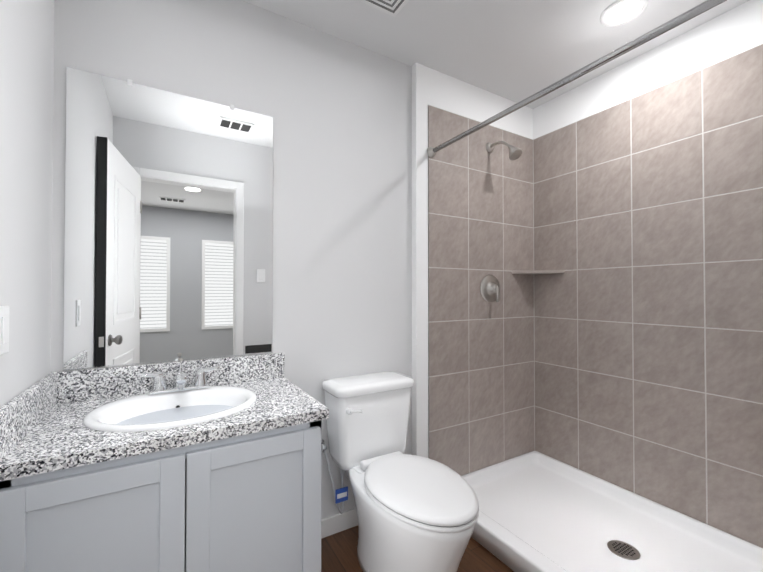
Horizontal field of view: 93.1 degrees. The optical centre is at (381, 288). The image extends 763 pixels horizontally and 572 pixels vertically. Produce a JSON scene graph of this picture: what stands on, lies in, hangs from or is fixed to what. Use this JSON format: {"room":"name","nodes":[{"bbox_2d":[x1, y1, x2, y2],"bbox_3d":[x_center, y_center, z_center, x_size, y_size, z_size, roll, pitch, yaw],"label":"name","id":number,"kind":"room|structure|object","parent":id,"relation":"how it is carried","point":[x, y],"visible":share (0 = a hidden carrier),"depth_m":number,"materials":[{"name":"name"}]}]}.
{"room":"bathroom","nodes":[
{"label":"bathroom","id":0,"kind":"room"},
{"bbox_2d":[0,0,53,406],"bbox_3d":[-0.787,-0.043,0.534,0.125,2.440,1.570,0,-1,-31],"label":"wall","id":1,"kind":"structure","parent":0,"point":[26,87],"depth_m":1.01,"materials":[{"name":"white paint"}]},
{"bbox_2d":[0,306,9,354],"bbox_3d":[-0.908,0.101,0.867,0.010,0.115,0.070,0,-1,-31],"label":"light switch","id":2,"kind":"object","parent":1,"relation":"attached to","point":[4,329],"visible":1,"depth_m":0.86,"materials":[{"name":"white plastic"}]},
{"bbox_2d":[50,0,411,519],"bbox_3d":[-0.567,-0.030,1.647,1.641,2.440,0.120,0,-1,-31],"label":"wall","id":3,"kind":"structure","parent":0,"point":[339,110],"depth_m":1.71,"materials":[{"name":"white paint"}]},
{"bbox_2d":[63,67,272,370],"bbox_3d":[-0.795,-0.247,1.439,0.713,1.070,0.008,0,-1,-31],"label":"mirror","id":4,"kind":"object","parent":3,"relation":"attached to","point":[168,256],"visible":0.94,"depth_m":1.40,"materials":[{"name":"clear glass"}]},
{"bbox_2d":[321,508,357,538],"bbox_3d":[-0.048,1.139,0.958,1.595,0.085,1.570,0,-1,-31],"label":"baseboard","id":5,"kind":"structure","parent":3,"relation":"attached to","point":[337,523],"depth_m":1.76,"materials":[{"name":"white wood"}]},
{"bbox_2d":[321,525,513,571],"bbox_3d":[0.343,1.215,1.195,2.760,0.060,1.820,0,-1,-31],"label":"floor","id":6,"kind":"structure","parent":0,"point":[338,551],"depth_m":1.59,"materials":[{"name":"brown wood"}]},
{"bbox_2d":[0,353,328,571],"bbox_3d":[-0.652,0.724,1.203,0.797,0.922,0.536,0,-1,-31],"label":"bathroom vanity","id":7,"kind":"object","parent":6,"relation":"on","point":[203,465],"visible":1,"depth_m":1.02,"materials":[{"name":"grey paint"}]},
{"bbox_2d":[83,386,256,431],"bbox_3d":[-0.677,0.442,1.206,0.496,0.122,0.430,0,-1,-31],"label":"sink","id":8,"kind":"object","parent":7,"relation":"in","point":[169,408],"depth_m":1.22,"materials":[{"name":"white ceramic"}]},
{"bbox_2d":[137,358,219,394],"bbox_3d":[-0.732,0.324,1.319,0.272,0.119,0.147,0,-1,-31],"label":"faucet","id":9,"kind":"object","parent":7,"relation":"on","point":[180,386],"depth_m":1.33,"materials":[{"name":"silver metal"}]},
{"bbox_2d":[321,371,478,571],"bbox_3d":[0.068,0.809,1.497,0.433,0.755,0.766,0,-1,-31],"label":"toilet","id":10,"kind":"object","parent":6,"relation":"on","point":[415,513],"visible":0.96,"depth_m":1.45,"materials":[{"name":"white ceramic"}]},
{"bbox_2d":[462,451,762,571],"bbox_3d":[1.043,1.141,1.578,0.905,0.093,1.516,0,-1,-31],"label":"shower pan","id":11,"kind":"object","parent":6,"relation":"on","point":[539,512],"visible":0.94,"depth_m":1.71,"materials":[{"name":"white plastic"}]},
{"bbox_2d":[412,63,532,457],"bbox_3d":[0.631,-0.021,2.333,1.119,2.440,0.162,0,-1,-31],"label":"wall","id":12,"kind":"structure","parent":0,"point":[435,88],"depth_m":2.01,"materials":[{"name":"white paint"}]},
{"bbox_2d":[428,105,535,475],"bbox_3d":[0.650,0.044,2.244,0.900,2.144,0.009,0,-1,-31],"label":"shower wall tile","id":13,"kind":"structure","parent":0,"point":[482,204],"depth_m":2.21,"materials":[{"name":"grey tile"}]},
{"bbox_2d":[480,275,499,301],"bbox_3d":[0.698,0.002,2.231,0.172,0.172,0.070,0,-1,-31],"label":"shower valve","id":14,"kind":"object","parent":13,"relation":"attached to","point":[490,288],"visible":1,"depth_m":2.23,"materials":[{"name":"silver metal"}]},
{"bbox_2d":[486,141,521,160],"bbox_3d":[0.737,-0.833,2.169,0.080,0.164,0.234,0,-1,-31],"label":"shower head","id":15,"kind":"object","parent":13,"relation":"attached to","point":[515,153],"visible":1,"depth_m":2.12},
{"bbox_2d":[427,0,726,157],"bbox_3d":[0.668,-0.773,1.378,0.060,0.060,1.522,0,-1,-31],"label":"shower rod","id":16,"kind":"object","parent":13,"relation":"attached to","point":[697,10],"visible":1,"depth_m":1.25,"materials":[{"name":"silver metal"}]},
{"bbox_2d":[243,0,749,108],"bbox_3d":[0.496,-1.316,-0.463,5.700,0.080,4.880,0,-1,-31],"label":"ceiling","id":17,"kind":"structure","parent":0,"point":[516,51],"depth_m":1.77,"materials":[{"name":"white paint"}]},
{"bbox_2d":[359,0,408,16],"bbox_3d":[0.011,-1.246,1.452,0.300,0.011,0.300,0,-1,-31],"label":"ceiling vent","id":18,"kind":"object","parent":17,"relation":"in","point":[393,8],"visible":1,"depth_m":1.58,"materials":[{"name":"white metal"}]},
{"bbox_2d":[600,0,647,26],"bbox_3d":[1.091,-1.247,1.632,0.180,0.006,0.180,0,-1,-31],"label":"recessed light","id":19,"kind":"object","parent":17,"relation":"in","point":[621,13],"visible":1,"depth_m":1.63,"materials":[{"name":"white"}]},
{"bbox_2d":[533,0,762,138],"bbox_3d":[1.490,-0.027,1.861,0.123,2.440,1.528,0,-1,-31],"label":"wall","id":20,"kind":"structure","parent":0,"point":[732,32],"depth_m":1.85,"materials":[{"name":"white paint"}]},
{"bbox_2d":[512,270,564,273],"bbox_3d":[1.006,-0.106,2.324,0.224,0.020,0.224,0,-1,-31],"label":"corner shelf","id":21,"kind":"object","parent":20,"relation":"attached to","point":[535,271],"visible":1,"depth_m":2.33,"materials":[{"name":"beige tile"}]},
{"bbox_2d":[532,44,762,547],"bbox_3d":[1.434,0.039,1.825,0.009,2.144,1.530,0,-1,-31],"label":"shower wall tile","id":22,"kind":"structure","parent":20,"relation":"attached to","point":[624,351],"depth_m":1.83,"materials":[{"name":"grey tile"}]}
]}

